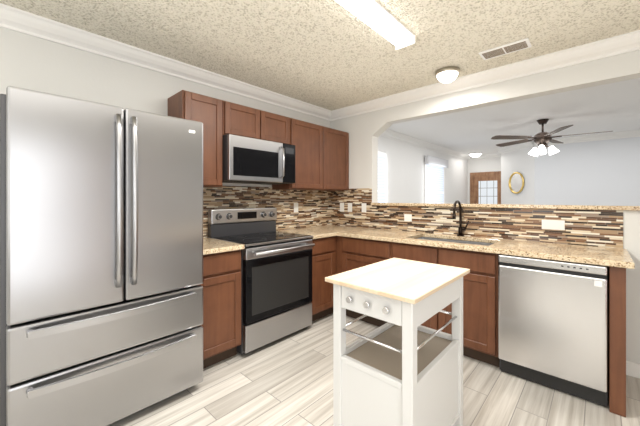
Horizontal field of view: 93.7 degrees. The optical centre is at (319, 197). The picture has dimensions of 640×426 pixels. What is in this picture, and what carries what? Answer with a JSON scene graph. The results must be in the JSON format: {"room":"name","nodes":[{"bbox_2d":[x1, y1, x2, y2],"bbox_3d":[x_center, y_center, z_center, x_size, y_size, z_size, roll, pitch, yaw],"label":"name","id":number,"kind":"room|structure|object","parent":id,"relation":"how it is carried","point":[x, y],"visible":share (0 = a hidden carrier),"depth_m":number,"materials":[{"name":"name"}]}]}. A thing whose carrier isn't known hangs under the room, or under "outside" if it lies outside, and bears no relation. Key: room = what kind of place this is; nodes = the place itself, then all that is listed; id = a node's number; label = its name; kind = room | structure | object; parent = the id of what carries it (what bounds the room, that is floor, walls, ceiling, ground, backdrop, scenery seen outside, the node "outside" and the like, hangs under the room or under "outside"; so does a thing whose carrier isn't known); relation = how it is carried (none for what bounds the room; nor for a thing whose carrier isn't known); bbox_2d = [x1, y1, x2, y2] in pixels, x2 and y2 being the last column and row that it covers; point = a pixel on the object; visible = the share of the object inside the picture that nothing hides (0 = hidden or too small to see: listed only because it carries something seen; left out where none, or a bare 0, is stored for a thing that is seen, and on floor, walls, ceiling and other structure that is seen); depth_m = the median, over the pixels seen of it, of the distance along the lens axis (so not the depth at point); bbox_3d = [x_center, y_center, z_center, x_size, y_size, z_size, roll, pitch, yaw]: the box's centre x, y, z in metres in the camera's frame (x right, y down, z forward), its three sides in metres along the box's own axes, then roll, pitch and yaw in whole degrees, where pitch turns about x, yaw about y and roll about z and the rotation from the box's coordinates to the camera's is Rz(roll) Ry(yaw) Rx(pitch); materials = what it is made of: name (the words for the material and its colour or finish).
{"room":"kitchen","nodes":[
{"label":"kitchen","id":0,"kind":"room"},
{"bbox_2d":[0,27,331,237],"bbox_3d":[0.154,0.060,4.485,0.508,2.440,11.390,0,0,43],"label":"wall","id":1,"kind":"structure","parent":0,"point":[29,62],"depth_m":2.38,"materials":[{"name":"white paint"}]},
{"bbox_2d":[168,90,227,187],"bbox_3d":[-1.066,-0.472,2.575,0.324,0.754,0.343,0,0,43],"label":"upper cabinet","id":2,"kind":"object","parent":1,"relation":"attached to","point":[212,112],"depth_m":2.50,"materials":[{"name":"brown wood"}]},
{"bbox_2d":[228,102,263,139],"bbox_3d":[-0.817,-0.700,2.842,0.324,0.299,0.383,0,0,43],"label":"upper cabinet","id":3,"kind":"object","parent":1,"relation":"attached to","point":[245,121],"depth_m":2.76,"materials":[{"name":"brown wood"}]},
{"bbox_2d":[222,134,294,184],"bbox_3d":[-0.637,-0.347,2.936,0.458,0.403,0.762,0,0,43],"label":"over-the-range microwave","id":4,"kind":"object","parent":3,"relation":"attached to","point":[247,160],"visible":0.94,"depth_m":2.75,"materials":[{"name":"grey metal"}]},
{"bbox_2d":[264,111,291,144],"bbox_3d":[-0.556,-0.700,3.122,0.324,0.299,0.383,0,0,43],"label":"upper cabinet","id":5,"kind":"object","parent":1,"relation":"attached to","point":[277,128],"depth_m":3.03,"materials":[{"name":"brown wood"}]},
{"bbox_2d":[294,203,297,211],"bbox_3d":[-0.290,0.118,3.633,0.005,0.115,0.072,0,0,43],"label":"wall outlet","id":6,"kind":"object","parent":1,"relation":"attached to","point":[295,204],"depth_m":3.63,"materials":[{"name":"white plastic"}]},
{"bbox_2d":[272,118,323,189],"bbox_3d":[-0.252,-0.472,3.448,0.324,0.754,0.505,0,0,43],"label":"upper cabinet","id":7,"kind":"object","parent":1,"relation":"attached to","point":[321,158],"depth_m":3.35,"materials":[{"name":"brown wood"}]},
{"bbox_2d":[0,3,639,159],"bbox_3d":[2.528,-1.107,2.271,6.000,0.106,11.150,0,0,43],"label":"crown molding","id":8,"kind":"structure","parent":1,"relation":"attached to","point":[23,22],"depth_m":2.60,"materials":[{"name":"white"}]},
{"bbox_2d":[324,127,348,190],"bbox_3d":[0.093,-0.472,3.818,0.324,0.754,0.506,0,0,43],"label":"upper cabinet","id":9,"kind":"object","parent":1,"relation":"attached to","point":[336,142],"depth_m":3.71,"materials":[{"name":"brown wood"}]},
{"bbox_2d":[0,0,639,155],"bbox_3d":[2.345,-1.200,2.442,6.740,0.080,11.390,0,0,43],"label":"ceiling","id":10,"kind":"structure","parent":0,"point":[331,55],"depth_m":2.27,"materials":[{"name":"white paint"}]},
{"bbox_2d":[335,0,414,49],"bbox_3d":[0.210,-1.130,1.743,0.150,0.060,1.215,0,0,43],"label":"fluorescent ceiling light","id":11,"kind":"object","parent":10,"relation":"attached to","point":[375,15],"visible":1,"depth_m":1.89,"materials":[{"name":"white plastic"}]},
{"bbox_2d":[435,66,459,82],"bbox_3d":[1.164,-1.107,2.743,0.210,0.104,0.210,0,0,43],"label":"dome ceiling light","id":12,"kind":"object","parent":10,"relation":"attached to","point":[448,74],"visible":1,"depth_m":2.68,"materials":[{"name":"white glass"}]},
{"bbox_2d":[469,152,481,156],"bbox_3d":[4.017,-1.105,7.753,0.300,0.110,0.300,0,0,43],"label":"ceiling light","id":13,"kind":"object","parent":10,"relation":"attached to","point":[475,154],"visible":1,"depth_m":7.66,"materials":[{"name":"white glass"}]},
{"bbox_2d":[478,38,531,59],"bbox_3d":[1.438,-1.153,2.338,0.330,0.013,0.160,0,0,43],"label":"ceiling vent","id":14,"kind":"object","parent":10,"relation":"in","point":[522,44],"visible":0.98,"depth_m":2.32,"materials":[{"name":"white metal"}]},
{"bbox_2d":[491,119,611,155],"bbox_3d":[3.354,-0.895,4.456,1.439,0.529,1.444,0,0,43],"label":"ceiling fan","id":15,"kind":"object","parent":10,"relation":"hanging from","point":[542,139],"visible":1,"depth_m":4.41,"materials":[{"name":"brown metal"}]},
{"bbox_2d":[108,313,639,425],"bbox_3d":[2.345,1.310,2.442,6.740,0.060,11.390,0,0,43],"label":"floor","id":16,"kind":"structure","parent":0,"point":[287,380],"depth_m":1.93,"materials":[{"name":"beige wood"}]},
{"bbox_2d":[0,86,202,425],"bbox_3d":[-1.337,0.387,1.889,0.808,1.784,0.930,0,0,43],"label":"refrigerator","id":17,"kind":"object","parent":16,"relation":"on","point":[101,263],"visible":1,"depth_m":1.57,"materials":[{"name":"grey metal"}]},
{"bbox_2d":[200,250,240,368],"bbox_3d":[-0.974,0.843,2.458,0.619,0.872,0.390,0,0,43],"label":"base cabinet","id":18,"kind":"object","parent":16,"relation":"on","point":[221,285],"depth_m":2.27,"materials":[{"name":"brown wood"}]},
{"bbox_2d":[203,237,244,254],"bbox_3d":[-0.960,0.386,2.444,0.643,0.036,0.389,0,0,43],"label":"countertop","id":19,"kind":"structure","parent":18,"relation":"on","point":[210,246],"depth_m":2.32,"materials":[{"name":"stone"}]},
{"bbox_2d":[208,208,314,353],"bbox_3d":[-0.531,0.694,2.837,0.704,1.172,0.762,0,0,43],"label":"range","id":20,"kind":"object","parent":16,"relation":"on","point":[276,285],"visible":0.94,"depth_m":2.67,"materials":[{"name":"grey metal"}]},
{"bbox_2d":[311,236,335,321],"bbox_3d":[-0.191,0.843,3.298,0.619,0.872,0.367,0,0,43],"label":"base cabinet","id":21,"kind":"object","parent":16,"relation":"on","point":[331,256],"depth_m":3.10,"materials":[{"name":"brown wood"}]},
{"bbox_2d":[276,229,334,238],"bbox_3d":[-0.185,0.386,3.274,0.646,0.036,0.339,0,0,43],"label":"countertop","id":22,"kind":"structure","parent":21,"relation":"on","point":[317,233],"depth_m":3.20,"materials":[{"name":"stone"}]},
{"bbox_2d":[336,236,391,326],"bbox_3d":[0.621,0.842,3.247,0.675,0.874,0.619,0,0,43],"label":"base cabinet","id":23,"kind":"object","parent":16,"relation":"on","point":[351,253],"depth_m":3.05,"materials":[{"name":"brown wood"}]},
{"bbox_2d":[325,258,469,425],"bbox_3d":[0.407,0.827,1.500,0.450,0.904,0.650,0,0,43],"label":"kitchen cart","id":24,"kind":"object","parent":16,"relation":"on","point":[402,366],"visible":1,"depth_m":1.36,"materials":[{"name":"white paint"}]},
{"bbox_2d":[392,237,450,329],"bbox_3d":[1.028,0.842,2.868,0.438,0.874,0.619,0,0,43],"label":"base cabinet","id":25,"kind":"object","parent":16,"relation":"on","point":[428,254],"depth_m":2.60,"materials":[{"name":"brown wood"}]},
{"bbox_2d":[440,240,499,366],"bbox_3d":[1.348,0.842,2.569,0.437,0.874,0.619,0,0,43],"label":"base cabinet","id":26,"kind":"object","parent":16,"relation":"on","point":[480,286],"depth_m":2.30,"materials":[{"name":"brown wood"}]},
{"bbox_2d":[295,225,634,268],"bbox_3d":[0.958,0.386,2.893,2.836,0.036,0.663,0,0,43],"label":"countertop","id":27,"kind":"structure","parent":26,"relation":"on","point":[608,256],"depth_m":2.30,"materials":[{"name":"stone"}]},
{"bbox_2d":[452,200,468,235],"bbox_3d":[1.323,0.195,2.827,0.113,0.345,0.220,0,0,43],"label":"faucet","id":28,"kind":"object","parent":27,"relation":"on","point":[461,229],"visible":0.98,"depth_m":2.88,"materials":[{"name":"black metal"}]},
{"bbox_2d":[498,254,607,405],"bbox_3d":[1.710,0.845,2.205,0.578,0.870,0.621,0,0,43],"label":"dishwasher","id":29,"kind":"object","parent":16,"relation":"on","point":[552,323],"visible":0.98,"depth_m":1.95,"materials":[{"name":"grey metal"}]},
{"bbox_2d":[378,151,386,202],"bbox_3d":[0.826,-0.100,4.808,0.050,1.360,1.020,0,0,43],"label":"window","id":30,"kind":"structure","parent":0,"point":[382,177],"depth_m":5.05,"materials":[{"name":"white glass"}]},
{"bbox_2d":[424,155,447,202],"bbox_3d":[2.594,-0.155,6.667,0.100,1.470,1.150,0,0,43],"label":"window","id":31,"kind":"structure","parent":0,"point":[434,167],"depth_m":6.60,"materials":[{"name":"white glass"}]},
{"bbox_2d":[470,171,500,203],"bbox_3d":[4.485,0.290,8.028,0.890,1.980,0.060,0,0,43],"label":"door","id":32,"kind":"structure","parent":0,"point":[485,187],"depth_m":8.07,"materials":[{"name":"brown wood"}]},
{"bbox_2d":[332,50,639,363],"bbox_3d":[2.430,0.060,2.070,6.110,2.440,0.138,0,0,43],"label":"wall","id":33,"kind":"structure","parent":0,"point":[603,172],"depth_m":3.67,"materials":[{"name":"white paint"}]},
{"bbox_2d":[340,203,343,211],"bbox_3d":[0.290,0.122,3.967,0.070,0.115,0.005,0,0,43],"label":"wall outlet","id":34,"kind":"object","parent":33,"relation":"attached to","point":[341,204],"depth_m":3.96,"materials":[{"name":"white plastic"}]},
{"bbox_2d":[348,203,351,211],"bbox_3d":[0.387,0.122,3.877,0.070,0.115,0.005,0,0,43],"label":"wall outlet","id":35,"kind":"object","parent":33,"relation":"attached to","point":[349,204],"depth_m":3.87,"materials":[{"name":"white plastic"}]},
{"bbox_2d":[362,203,365,212],"bbox_3d":[0.546,0.122,3.728,0.070,0.115,0.005,0,0,43],"label":"wall outlet","id":36,"kind":"object","parent":33,"relation":"attached to","point":[363,204],"depth_m":3.72,"materials":[{"name":"white plastic"}]},
{"bbox_2d":[404,214,411,221],"bbox_3d":[0.976,0.220,3.328,0.090,0.080,0.005,0,0,43],"label":"wall outlet","id":37,"kind":"object","parent":33,"relation":"attached to","point":[407,217],"depth_m":3.32,"materials":[{"name":"white plastic"}]},
{"bbox_2d":[371,203,639,210],"bbox_3d":[2.626,0.073,1.892,5.320,0.031,0.200,0,0,43],"label":"sill","id":38,"kind":"structure","parent":33,"relation":"attached to","point":[597,207],"depth_m":2.58,"materials":[{"name":"stone"}]},
{"bbox_2d":[542,220,564,229],"bbox_3d":[1.909,0.220,2.458,0.150,0.080,0.005,0,0,43],"label":"wall outlet","id":39,"kind":"object","parent":33,"relation":"attached to","point":[554,224],"depth_m":2.45,"materials":[{"name":"white plastic"}]},
{"bbox_2d":[626,361,639,378],"bbox_3d":[2.749,1.230,1.679,1.470,0.100,0.013,0,0,43],"label":"baseboard","id":40,"kind":"structure","parent":33,"relation":"attached to","point":[632,369],"depth_m":2.14,"materials":[{"name":"white wood"}]},
{"bbox_2d":[508,172,523,193],"bbox_3d":[4.367,-0.335,6.679,0.040,0.490,0.490,0,0,-2],"label":"round mirror","id":41,"kind":"object","parent":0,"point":[516,183],"visible":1,"depth_m":6.67,"materials":[{"name":"gold glass"}]}
]}

